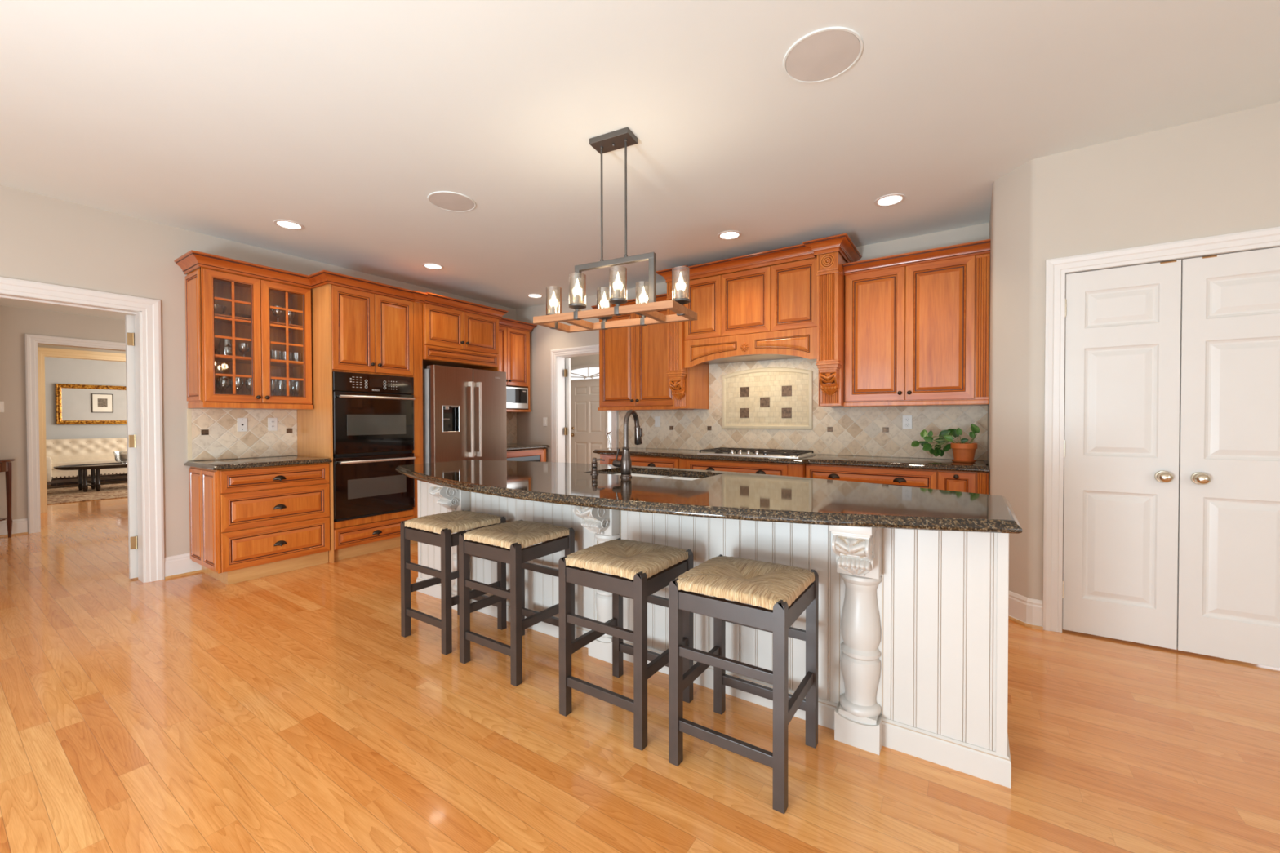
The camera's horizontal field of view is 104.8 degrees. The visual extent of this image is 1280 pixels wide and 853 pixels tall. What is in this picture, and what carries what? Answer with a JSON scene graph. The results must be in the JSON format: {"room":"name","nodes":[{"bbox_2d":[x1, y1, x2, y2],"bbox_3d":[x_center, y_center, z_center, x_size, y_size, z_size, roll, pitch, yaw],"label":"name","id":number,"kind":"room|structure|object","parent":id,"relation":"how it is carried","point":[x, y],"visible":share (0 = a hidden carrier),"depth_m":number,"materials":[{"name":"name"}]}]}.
{"room":"kitchen","nodes":[
{"label":"kitchen","id":0,"kind":"room"},
{"bbox_2d":[0,305,125,533],"bbox_3d":[-6.700,-0.060,5.466,0.140,2.450,4.800,0,1,34],"label":"wall","id":1,"kind":"structure","parent":0,"point":[15,322],"depth_m":5.33,"materials":[{"name":"beige paint"}]},
{"bbox_2d":[0,401,4,412],"bbox_3d":[-6.780,-0.207,5.210,0.010,0.116,0.072,0,1,34],"label":"light switch","id":2,"kind":"object","parent":1,"relation":"attached to","point":[2,403],"visible":1,"depth_m":5.23,"materials":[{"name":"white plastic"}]},
{"bbox_2d":[0,518,27,537],"bbox_3d":[-7.304,1.097,4.427,0.030,0.165,2.275,0,1,34],"label":"baseboard","id":3,"kind":"structure","parent":1,"relation":"attached to","point":[20,526],"depth_m":5.30,"materials":[{"name":"white paint"}]},
{"bbox_2d":[24,333,125,533],"bbox_3d":[-6.251,0.072,5.988,0.024,2.171,1.507,0,1,34],"label":"trim","id":4,"kind":"structure","parent":1,"relation":"attached to","point":[31,341],"depth_m":5.41,"materials":[{"name":"white paint"}]},
{"bbox_2d":[0,297,133,319],"bbox_3d":[-5.370,-1.326,4.554,3.350,0.100,5.000,0,1,34],"label":"ceiling","id":5,"kind":"structure","parent":0,"point":[4,302],"depth_m":5.39,"materials":[{"name":"paint"}]},
{"bbox_2d":[37,344,125,353],"bbox_3d":[-7.930,-0.199,6.772,0.120,2.700,6.800,0,1,34],"label":"wall","id":6,"kind":"structure","parent":0,"point":[38,345],"depth_m":6.86,"materials":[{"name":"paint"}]},
{"bbox_2d":[37,346,125,513],"bbox_3d":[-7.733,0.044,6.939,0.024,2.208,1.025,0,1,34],"label":"trim","id":7,"kind":"structure","parent":6,"relation":"attached to","point":[42,352],"depth_m":6.59,"materials":[{"name":"beige paint"}]},
{"bbox_2d":[44,356,126,439],"bbox_3d":[-11.416,-0.223,9.115,0.120,2.700,6.800,0,1,34],"label":"wall","id":8,"kind":"structure","parent":0,"point":[57,370],"depth_m":9.64,"materials":[{"name":"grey paint"}]},
{"bbox_2d":[54,383,126,424],"bbox_3d":[-10.744,-0.435,9.961,0.045,0.780,1.380,0,1,34],"label":"gilt mirror","id":9,"kind":"object","parent":8,"relation":"attached to","point":[75,404],"visible":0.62,"depth_m":9.76,"materials":[{"name":"gold glass"}]},
{"bbox_2d":[0,185,515,557],"bbox_3d":[-4.037,-0.185,3.421,0.140,2.742,8.180,0,1,34],"label":"wall","id":10,"kind":"structure","parent":0,"point":[44,239],"depth_m":3.74,"materials":[{"name":"beige paint"}]},
{"bbox_2d":[0,276,164,582],"bbox_3d":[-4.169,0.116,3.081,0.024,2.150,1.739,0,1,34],"label":"trim","id":11,"kind":"structure","parent":10,"relation":"attached to","point":[150,308],"depth_m":3.74,"materials":[{"name":"white paint"}]},
{"bbox_2d":[124,314,137,578],"bbox_3d":[-3.708,0.153,4.103,0.052,2.023,0.780,0,1,34],"label":"door","id":12,"kind":"structure","parent":10,"relation":"in","point":[129,319],"depth_m":3.79,"materials":[{"name":"white paint"}]},
{"bbox_2d":[164,553,202,579],"bbox_3d":[-3.615,1.097,3.910,0.030,0.165,0.229,0,1,34],"label":"baseboard","id":13,"kind":"structure","parent":10,"relation":"attached to","point":[181,565],"depth_m":3.89,"materials":[{"name":"white paint"}]},
{"bbox_2d":[186,408,297,461],"bbox_3d":[-3.392,0.061,4.249,0.011,0.418,0.768,0,1,34],"label":"tile backsplash","id":14,"kind":"structure","parent":10,"relation":"attached to","point":[212,433],"depth_m":4.20,"materials":[{"name":"tile"}]},
{"bbox_2d":[237,417,247,431],"bbox_3d":[-3.402,-0.015,4.220,0.009,0.116,0.072,0,1,34],"label":"jack plate","id":15,"kind":"object","parent":14,"relation":"attached to","point":[242,422],"visible":1,"depth_m":4.22,"materials":[{"name":"white plastic"}]},
{"bbox_2d":[267,417,277,431],"bbox_3d":[-3.279,-0.020,4.402,0.009,0.116,0.072,0,1,34],"label":"power outlet","id":16,"kind":"object","parent":14,"relation":"attached to","point":[272,422],"visible":1,"depth_m":4.40,"materials":[{"name":"white plastic"}]},
{"bbox_2d":[173,249,313,409],"bbox_3d":[-3.244,-0.727,4.091,0.416,1.157,0.820,0,1,34],"label":"upper cabinet","id":17,"kind":"object","parent":10,"relation":"attached to","point":[243,287],"visible":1,"depth_m":4.06,"materials":[{"name":"brown wood"}]},
{"bbox_2d":[215,377,227,390],"bbox_3d":[-3.415,-0.301,4.023,0.076,0.195,0.075,0,1,34],"label":"wine glass","id":18,"kind":"object","parent":17,"relation":"in","point":[216,377],"visible":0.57,"depth_m":4.02,"materials":[{"name":"white"}]},
{"bbox_2d":[217,304,226,314],"bbox_3d":[-3.402,-0.922,3.942,0.152,0.086,0.154,0,1,34],"label":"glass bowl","id":19,"kind":"object","parent":17,"relation":"on","point":[224,308],"visible":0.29,"depth_m":3.97,"materials":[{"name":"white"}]},
{"bbox_2d":[217,376,230,389],"bbox_3d":[-3.318,-0.300,3.934,0.076,0.195,0.075,0,1,34],"label":"wine glass","id":20,"kind":"object","parent":17,"relation":"in","point":[219,376],"visible":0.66,"depth_m":3.93,"materials":[{"name":"white"}]},
{"bbox_2d":[217,337,236,355],"bbox_3d":[-3.333,-0.634,3.978,0.122,0.168,0.124,0,1,34],"label":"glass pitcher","id":21,"kind":"object","parent":17,"relation":"on","point":[219,344],"visible":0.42,"depth_m":3.94,"materials":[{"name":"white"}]},
{"bbox_2d":[229,377,240,391],"bbox_3d":[-3.366,-0.302,4.096,0.076,0.195,0.075,0,1,34],"label":"wine glass","id":22,"kind":"object","parent":17,"relation":"in","point":[231,388],"visible":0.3,"depth_m":4.10,"materials":[{"name":"white"}]},
{"bbox_2d":[231,377,243,391],"bbox_3d":[-3.269,-0.301,4.007,0.076,0.195,0.075,0,1,34],"label":"wine glass","id":23,"kind":"object","parent":17,"relation":"in","point":[242,377],"visible":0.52,"depth_m":4.01,"materials":[{"name":"clear glass"}]},
{"bbox_2d":[227,313,250,318],"bbox_3d":[-3.309,-0.901,4.085,0.170,0.039,0.167,0,1,34],"label":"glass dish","id":24,"kind":"object","parent":17,"relation":"on","point":[229,314],"visible":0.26,"depth_m":4.07,"materials":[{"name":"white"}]},
{"bbox_2d":[237,342,249,355],"bbox_3d":[-3.278,-0.620,4.080,0.082,0.138,0.080,0,1,34],"label":"goblet","id":25,"kind":"object","parent":17,"relation":"on","point":[239,350],"visible":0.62,"depth_m":4.08,"materials":[{"name":"white"}]},
{"bbox_2d":[213,313,302,331],"bbox_3d":[-3.264,-0.876,4.147,0.294,0.012,0.710,0,1,34],"label":"shelf","id":26,"kind":"object","parent":17,"relation":"attached to","point":[220,322],"depth_m":4.17,"materials":[{"name":"brown wood"}]},
{"bbox_2d":[214,356,302,367],"bbox_3d":[-3.264,-0.546,4.151,0.294,0.012,0.710,0,1,34],"label":"shelf","id":27,"kind":"object","parent":17,"relation":"attached to","point":[218,360],"depth_m":4.16,"materials":[{"name":"brown wood"}]},
{"bbox_2d":[271,305,283,322],"bbox_3d":[-3.112,-0.956,4.235,0.086,0.145,0.085,0,1,34],"label":"goblet","id":28,"kind":"object","parent":17,"relation":"on","point":[272,305],"visible":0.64,"depth_m":4.24,"materials":[{"name":"white"}]},
{"bbox_2d":[293,380,300,394],"bbox_3d":[-3.031,-0.316,4.361,0.060,0.215,0.059,0,1,34],"label":"champagne flute","id":29,"kind":"object","parent":17,"relation":"in","point":[294,380],"visible":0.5,"depth_m":4.36,"materials":[{"name":"white"}]},
{"bbox_2d":[421,292,508,368],"bbox_3d":[-2.111,-1.007,5.497,0.724,0.655,1.017,0,1,34],"label":"upper cabinet","id":30,"kind":"object","parent":10,"relation":"attached to","point":[456,337],"visible":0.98,"depth_m":5.25,"materials":[{"name":"brown wood"}]},
{"bbox_2d":[506,412,516,444],"bbox_3d":[-1.926,0.025,6.433,0.008,0.424,0.825,0,1,34],"label":"tile backsplash","id":31,"kind":"structure","parent":10,"relation":"attached to","point":[511,417],"depth_m":6.70,"materials":[{"name":"tile"}]},
{"bbox_2d":[498,317,537,412],"bbox_3d":[-1.758,-0.764,6.300,0.418,1.151,0.813,0,1,34],"label":"upper cabinet","id":32,"kind":"object","parent":10,"relation":"attached to","point":[513,335],"visible":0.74,"depth_m":6.29,"materials":[{"name":"brown wood"}]},
{"bbox_2d":[506,386,528,409],"bbox_3d":[-1.775,-0.363,6.281,0.320,0.285,0.655,0,1,34],"label":"microwave","id":33,"kind":"object","parent":32,"relation":"in","point":[517,397],"visible":0.34,"depth_m":6.30,"materials":[{"name":"silver metal"}]},
{"bbox_2d":[564,354,608,431],"bbox_3d":[-0.439,-0.343,9.026,5.600,2.900,0.100,0,1,34],"label":"wall","id":34,"kind":"structure","parent":0,"point":[588,359],"depth_m":9.36,"materials":[{"name":"paint"}]},
{"bbox_2d":[570,364,599,381],"bbox_3d":[-0.976,-1.018,9.296,1.840,0.295,0.035,0,1,34],"label":"window","id":35,"kind":"structure","parent":34,"relation":"in","point":[584,372],"depth_m":9.34,"materials":[{"name":"glass"}]},
{"bbox_2d":[570,379,606,464],"bbox_3d":[-0.981,0.109,9.326,0.900,1.970,0.107,0,1,34],"label":"door","id":36,"kind":"structure","parent":34,"relation":"in","point":[588,424],"depth_m":9.37,"materials":[{"name":"paint"}]},
{"bbox_2d":[606,410,611,448],"bbox_3d":[-0.464,0.108,8.975,0.340,2.000,0.036,0,1,34],"label":"window","id":37,"kind":"structure","parent":34,"relation":"in","point":[607,411],"depth_m":9.05,"materials":[{"name":"white paint"}]},
{"bbox_2d":[0,0,1279,309],"bbox_3d":[-0.353,-1.592,1.010,8.930,0.120,8.320,0,1,34],"label":"ceiling","id":38,"kind":"structure","parent":0,"point":[340,120],"depth_m":2.41,"materials":[{"name":"paint"}]},
{"bbox_2d":[273,219,304,230],"bbox_3d":[-2.718,-1.560,3.819,0.196,0.006,0.196,0,1,34],"label":"recessed light","id":39,"kind":"object","parent":38,"relation":"in","point":[289,224],"visible":1,"depth_m":3.81,"materials":[{"name":"white paint"}]},
{"bbox_2d":[422,262,444,269],"bbox_3d":[-2.036,-1.575,4.852,0.196,0.006,0.196,0,1,34],"label":"recessed light","id":40,"kind":"object","parent":38,"relation":"in","point":[428,265],"visible":1,"depth_m":4.85,"materials":[{"name":"white paint"}]},
{"bbox_2d":[427,191,475,212],"bbox_3d":[-1.304,-1.558,3.423,0.316,0.006,0.316,0,1,34],"label":"ceiling speaker","id":41,"kind":"object","parent":38,"relation":"attached to","point":[445,200],"visible":1,"depth_m":3.41,"materials":[{"name":"paint"}]},
{"bbox_2d":[526,293,542,297],"bbox_3d":[-1.279,-1.591,6.006,0.196,0.006,0.196,0,1,34],"label":"recessed light","id":42,"kind":"object","parent":38,"relation":"in","point":[532,295],"visible":1,"depth_m":6.01,"materials":[{"name":"white paint"}]},
{"bbox_2d":[533,127,697,333],"bbox_3d":[-0.146,-1.060,2.667,0.884,0.989,0.394,0,1,27],"label":"linear chandelier","id":43,"kind":"object","parent":38,"relation":"hanging from","point":[624,137],"visible":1,"depth_m":2.62,"materials":[{"name":"brown wood"}]},
{"bbox_2d":[717,230,742,239],"bbox_3d":[0.736,-1.570,4.050,0.196,0.006,0.196,0,1,34],"label":"recessed light","id":44,"kind":"object","parent":38,"relation":"in","point":[731,234],"visible":1,"depth_m":4.05,"materials":[{"name":"white paint"}]},
{"bbox_2d":[782,26,863,83],"bbox_3d":[0.762,-1.545,2.063,0.316,0.006,0.316,0,1,34],"label":"ceiling speaker","id":45,"kind":"object","parent":38,"relation":"attached to","point":[822,55],"visible":1,"depth_m":2.05,"materials":[{"name":"paint"}]},
{"bbox_2d":[874,193,906,206],"bbox_3d":[1.727,-1.564,3.410,0.196,0.006,0.196,0,1,34],"label":"recessed light","id":46,"kind":"object","parent":38,"relation":"in","point":[892,199],"visible":1,"depth_m":3.40,"materials":[{"name":"white paint"}]},
{"bbox_2d":[0,480,1279,852],"bbox_3d":[-3.627,1.218,4.744,18.500,0.100,10.800,0,1,34],"label":"floor","id":47,"kind":"structure","parent":0,"point":[292,711],"depth_m":1.87,"materials":[{"name":"brown wood"}]},
{"bbox_2d":[0,458,14,537],"bbox_3d":[-6.743,0.760,4.904,0.345,0.824,0.690,0,1,34],"label":"console table","id":48,"kind":"object","parent":47,"relation":"on","point":[6,465],"visible":1,"depth_m":5.18,"materials":[{"name":"brown wood"}]},
{"bbox_2d":[46,482,128,504],"bbox_3d":[-9.251,1.122,8.764,2.680,0.012,3.000,0,1,34],"label":"area rug","id":49,"kind":"object","parent":47,"relation":"on","point":[63,495],"visible":0.33,"depth_m":8.26,"materials":[{"name":"beige carpet"}]},
{"bbox_2d":[45,437,127,486],"bbox_3d":[-10.142,0.668,9.765,0.880,0.872,2.360,0,1,34],"label":"sofa","id":50,"kind":"object","parent":49,"relation":"on","point":[60,452],"visible":0.46,"depth_m":9.35,"materials":[{"name":"beige fabric"}]},
{"bbox_2d":[53,462,127,492],"bbox_3d":[-9.406,0.891,8.925,0.720,0.445,1.560,0,1,34],"label":"coffee table","id":51,"kind":"object","parent":49,"relation":"on","point":[95,468],"visible":0.49,"depth_m":8.55,"materials":[{"name":"brown wood"}]},
{"bbox_2d":[53,462,127,470],"bbox_3d":[-9.407,0.699,8.922,0.720,0.060,1.560,0,1,34],"label":"table top","id":52,"kind":"object","parent":51,"relation":"on","point":[104,465],"depth_m":8.55,"materials":[{"name":"brown wood"}]},
{"bbox_2d":[113,451,127,464],"bbox_3d":[-9.329,0.570,8.929,0.300,0.235,0.300,0,1,34],"label":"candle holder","id":53,"kind":"object","parent":51,"relation":"on","point":[123,457],"visible":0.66,"depth_m":8.88,"materials":[{"name":"clear glass"}]},
{"bbox_2d":[120,453,127,461],"bbox_3d":[-9.329,0.559,8.928,0.116,0.133,0.114,0,1,34],"label":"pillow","id":54,"kind":"object","parent":53,"relation":"on","point":[123,457],"depth_m":8.88,"materials":[{"name":"fabric"}]},
{"bbox_2d":[188,462,329,584],"bbox_3d":[-3.118,0.745,4.073,0.658,0.862,0.765,0,1,34],"label":"base cabinet","id":55,"kind":"object","parent":47,"relation":"on","point":[251,523],"visible":1,"depth_m":3.84,"materials":[{"name":"brown wood"}]},
{"bbox_2d":[183,455,332,470],"bbox_3d":[-3.122,0.292,4.056,0.673,0.038,0.793,0,1,34],"label":"countertop","id":56,"kind":"structure","parent":55,"relation":"on","point":[244,463],"depth_m":3.88,"materials":[{"name":"black stone"}]},
{"bbox_2d":[297,270,427,563],"bbox_3d":[-2.657,-0.072,4.698,0.724,2.477,0.936,0,1,34],"label":"tall cabinet","id":57,"kind":"object","parent":47,"relation":"on","point":[362,326],"visible":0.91,"depth_m":4.43,"materials":[{"name":"brown wood"}]},
{"bbox_2d":[332,371,415,521],"bbox_3d":[-2.614,0.169,4.664,0.580,1.296,0.730,0,1,34],"label":"double oven","id":58,"kind":"object","parent":57,"relation":"in","point":[373,415],"visible":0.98,"depth_m":4.49,"materials":[{"name":"black metal"}]},
{"bbox_2d":[400,510,506,654],"bbox_3d":[-1.071,0.853,2.847,0.415,0.669,0.405,0,1,34],"label":"counter stool","id":59,"kind":"object","parent":47,"relation":"on","point":[425,529],"visible":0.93,"depth_m":2.74,"materials":[{"name":"paint"}]},
{"bbox_2d":[422,364,506,463],"bbox_3d":[-2.064,0.258,5.463,0.802,1.756,0.916,0,1,34],"label":"refrigerator","id":60,"kind":"object","parent":47,"relation":"on","point":[464,409],"visible":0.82,"depth_m":5.17,"materials":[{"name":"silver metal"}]},
{"bbox_2d":[479,319,499,371],"bbox_3d":[-1.902,-0.046,5.881,0.652,2.393,0.022,0,1,34],"label":"end panel","id":61,"kind":"object","parent":47,"relation":"on","point":[496,369],"visible":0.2,"depth_m":5.69,"materials":[{"name":"brown wood"}]},
{"bbox_2d":[458,520,574,686],"bbox_3d":[-0.628,0.856,2.542,0.415,0.669,0.405,0,1,34],"label":"counter stool","id":62,"kind":"object","parent":47,"relation":"on","point":[515,536],"visible":0.95,"depth_m":2.43,"materials":[{"name":"paint"}]},
{"bbox_2d":[506,448,546,462],"bbox_3d":[-1.679,0.718,6.232,0.630,0.855,0.755,0,1,34],"label":"base cabinet","id":63,"kind":"object","parent":47,"relation":"on","point":[538,455],"visible":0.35,"depth_m":6.11,"materials":[{"name":"brown wood"}]},
{"bbox_2d":[506,443,549,450],"bbox_3d":[-1.653,0.258,6.250,0.663,0.036,0.828,0,1,34],"label":"countertop","id":64,"kind":"structure","parent":63,"relation":"on","point":[509,446],"depth_m":6.15,"materials":[{"name":"black stone"}]},
{"bbox_2d":[558,537,693,751],"bbox_3d":[-0.052,0.861,2.101,0.415,0.669,0.405,0,1,34],"label":"counter stool","id":65,"kind":"object","parent":47,"relation":"on","point":[648,568],"visible":0.98,"depth_m":1.99,"materials":[{"name":"paint"}]},
{"bbox_2d":[600,454,680,468],"bbox_3d":[0.139,0.724,5.175,1.030,0.862,0.617,0,1,34],"label":"base cabinet","id":66,"kind":"object","parent":47,"relation":"on","point":[648,461],"visible":0.2,"depth_m":4.88,"materials":[{"name":"brown wood"}]},
{"bbox_2d":[416,473,1011,788],"bbox_3d":[-0.019,0.755,2.831,3.414,0.862,1.029,0,1,34],"label":"kitchen island","id":67,"kind":"object","parent":47,"relation":"on","point":[913,638],"visible":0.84,"depth_m":1.84,"materials":[{"name":"paint"}]},
{"bbox_2d":[395,459,1022,533],"bbox_3d":[-0.125,0.305,2.757,3.550,0.040,1.330,0,1,34],"label":"island countertop","id":68,"kind":"structure","parent":67,"relation":"on","point":[716,494],"depth_m":2.09,"materials":[{"name":"black stone"}]},
{"bbox_2d":[590,457,604,475],"bbox_3d":[-0.252,0.234,2.924,0.082,0.099,0.048,0,1,-16],"label":"soap dispenser","id":69,"kind":"object","parent":68,"relation":"on","point":[594,464],"visible":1,"depth_m":2.91,"materials":[{"name":"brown metal"}]},
{"bbox_2d":[612,409,642,477],"bbox_3d":[-0.069,0.093,2.826,0.119,0.382,0.180,0,1,34],"label":"faucet","id":70,"kind":"object","parent":68,"relation":"on","point":[625,464],"visible":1,"depth_m":2.76,"materials":[{"name":"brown metal"}]},
{"bbox_2d":[614,473,699,480],"bbox_3d":[0.080,0.418,3.001,0.784,0.190,0.448,0,1,34],"label":"sink","id":71,"kind":"object","parent":68,"relation":"in","point":[632,474],"visible":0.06,"depth_m":3.20,"materials":[{"name":"silver metal"}]},
{"bbox_2d":[680,458,805,477],"bbox_3d":[1.014,0.731,4.543,1.122,0.862,0.688,0,1,34],"label":"base cabinet","id":72,"kind":"object","parent":47,"relation":"on","point":[771,468],"visible":0.23,"depth_m":4.22,"materials":[{"name":"brown wood"}]},
{"bbox_2d":[592,447,989,472],"bbox_3d":[1.039,0.278,4.521,3.524,0.041,0.686,0,1,34],"label":"countertop","id":73,"kind":"structure","parent":72,"relation":"on","point":[981,466],"depth_m":3.97,"materials":[{"name":"black stone"}]},
{"bbox_2d":[605,427,612,448],"bbox_3d":[-0.350,0.129,5.490,0.087,0.235,0.052,0,1,34],"label":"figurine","id":74,"kind":"object","parent":73,"relation":"on","point":[606,433],"visible":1,"depth_m":5.48,"materials":[{"name":"silver metal"}]},
{"bbox_2d":[697,447,815,458],"bbox_3d":[1.059,0.234,4.509,0.925,0.046,0.530,0,1,34],"label":"cooktop","id":75,"kind":"object","parent":73,"relation":"in","point":[775,453],"visible":1,"depth_m":4.40,"materials":[{"name":"metal"}]},
{"bbox_2d":[911,423,979,462],"bbox_3d":[2.306,0.121,3.730,0.438,0.286,0.186,0,1,34],"label":"potted plant","id":76,"kind":"object","parent":73,"relation":"on","point":[963,451],"visible":1,"depth_m":3.68,"materials":[{"name":"green plant"}]},
{"bbox_2d":[668,554,818,813],"bbox_3d":[0.387,0.864,1.807,0.415,0.669,0.405,0,1,34],"label":"counter stool","id":77,"kind":"object","parent":47,"relation":"on","point":[783,593],"visible":1,"depth_m":1.71,"materials":[{"name":"paint"}]},
{"bbox_2d":[805,464,989,494],"bbox_3d":[2.012,0.737,3.916,1.229,0.862,0.617,0,1,34],"label":"base cabinet","id":78,"kind":"object","parent":47,"relation":"on","point":[978,482],"visible":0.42,"depth_m":3.61,"materials":[{"name":"brown wood"}]},
{"bbox_2d":[515,222,989,463],"bbox_3d":[0.541,-0.219,5.357,5.580,2.742,0.140,0,1,34],"label":"wall","id":79,"kind":"structure","parent":0,"point":[531,429],"depth_m":6.31,"materials":[{"name":"beige paint"}]},
{"bbox_2d":[542,417,546,426],"bbox_3d":[-1.244,-0.061,6.467,0.072,0.116,0.010,0,1,34],"label":"light switch","id":80,"kind":"object","parent":79,"relation":"attached to","point":[544,419],"visible":1,"depth_m":6.46,"materials":[{"name":"white plastic"}]},
{"bbox_2d":[564,358,570,462],"bbox_3d":[-1.313,0.112,6.717,0.900,2.028,0.098,0,1,34],"label":"door","id":81,"kind":"structure","parent":79,"relation":"in","point":[567,361],"depth_m":6.49,"materials":[{"name":"white paint"}]},
{"bbox_2d":[551,344,617,462],"bbox_3d":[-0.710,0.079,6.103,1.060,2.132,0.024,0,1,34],"label":"trim","id":82,"kind":"structure","parent":79,"relation":"attached to","point":[591,348],"depth_m":6.35,"materials":[{"name":"white paint"}]},
{"bbox_2d":[591,293,693,410],"bbox_3d":[0.015,-0.760,5.372,1.076,1.164,0.400,0,1,34],"label":"upper cabinet","id":83,"kind":"object","parent":79,"relation":"attached to","point":[633,360],"visible":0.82,"depth_m":5.25,"materials":[{"name":"brown wood"}]},
{"bbox_2d":[656,233,862,408],"bbox_3d":[1.047,-0.832,4.534,1.726,1.317,0.644,0,1,34],"label":"range hood","id":84,"kind":"object","parent":79,"relation":"attached to","point":[785,303],"visible":0.98,"depth_m":4.28,"materials":[{"name":"brown wood"}]},
{"bbox_2d":[618,357,987,460],"bbox_3d":[1.222,-0.195,4.806,3.545,0.894,0.011,0,1,34],"label":"tile backsplash","id":85,"kind":"structure","parent":79,"relation":"attached to","point":[842,431],"depth_m":4.52,"materials":[{"name":"tile"}]},
{"bbox_2d":[654,416,660,426],"bbox_3d":[0.195,-0.054,5.489,0.072,0.116,0.010,0,1,34],"label":"light switch","id":86,"kind":"object","parent":85,"relation":"attached to","point":[657,419],"visible":1,"depth_m":5.48,"materials":[{"name":"white plastic"}]},
{"bbox_2d":[721,367,813,429],"bbox_3d":[1.214,-0.272,4.794,0.904,0.596,0.019,0,1,34],"label":"mosaic panel","id":87,"kind":"object","parent":85,"relation":"attached to","point":[769,397],"visible":1,"depth_m":4.78,"materials":[{"name":"tile"}]},
{"bbox_2d":[902,415,912,429],"bbox_3d":[2.233,-0.035,4.119,0.072,0.116,0.009,0,1,34],"label":"power outlet","id":88,"kind":"object","parent":85,"relation":"attached to","point":[907,420],"visible":1,"depth_m":4.12,"materials":[{"name":"white plastic"}]},
{"bbox_2d":[843,239,990,407],"bbox_3d":[2.174,-0.745,3.922,0.984,1.164,0.400,0,1,34],"label":"upper cabinet","id":89,"kind":"object","parent":79,"relation":"attached to","point":[917,323],"visible":1,"depth_m":3.77,"materials":[{"name":"brown wood"}]},
{"bbox_2d":[987,153,1057,599],"bbox_3d":[2.544,-0.197,3.330,0.293,2.742,0.990,0,1,34],"label":"wall","id":90,"kind":"structure","parent":0,"point":[1023,220],"depth_m":2.96,"materials":[{"name":"beige paint"}]},
{"bbox_2d":[1008,591,1043,630],"bbox_3d":[2.282,1.096,3.041,0.074,0.165,0.385,0,1,-12],"label":"baseboard","id":91,"kind":"structure","parent":90,"relation":"attached to","point":[1025,611],"depth_m":2.92,"materials":[{"name":"white paint"}]},
{"bbox_2d":[1056,102,1279,271],"bbox_3d":[3.757,-0.182,2.003,3.200,2.742,0.140,0,1,34],"label":"wall","id":92,"kind":"structure","parent":0,"point":[1219,175],"depth_m":2.56,"materials":[{"name":"beige paint"}]},
{"bbox_2d":[1062,259,1181,649],"bbox_3d":[2.612,0.150,2.691,0.466,2.040,0.097,0,1,34],"label":"door","id":93,"kind":"structure","parent":92,"relation":"in","point":[1122,324],"depth_m":2.69,"materials":[{"name":"white paint"}]},
{"bbox_2d":[1042,226,1279,632],"bbox_3d":[2.803,0.113,2.550,1.106,2.141,0.024,0,1,34],"label":"trim","id":94,"kind":"structure","parent":92,"relation":"attached to","point":[1056,268],"depth_m":2.82,"materials":[{"name":"white paint"}]},
{"bbox_2d":[1065,245,1279,275],"bbox_3d":[2.843,0.155,2.610,0.934,2.055,0.119,0,1,34],"label":"trim","id":95,"kind":"structure","parent":92,"relation":"attached to","point":[1181,259],"depth_m":2.58,"materials":[{"name":"white paint"}]},
{"bbox_2d":[1176,247,1279,668],"bbox_3d":[3.004,0.153,2.428,0.470,2.040,0.097,0,1,34],"label":"door","id":96,"kind":"structure","parent":92,"relation":"in","point":[1228,579],"depth_m":2.47,"materials":[{"name":"white paint"}]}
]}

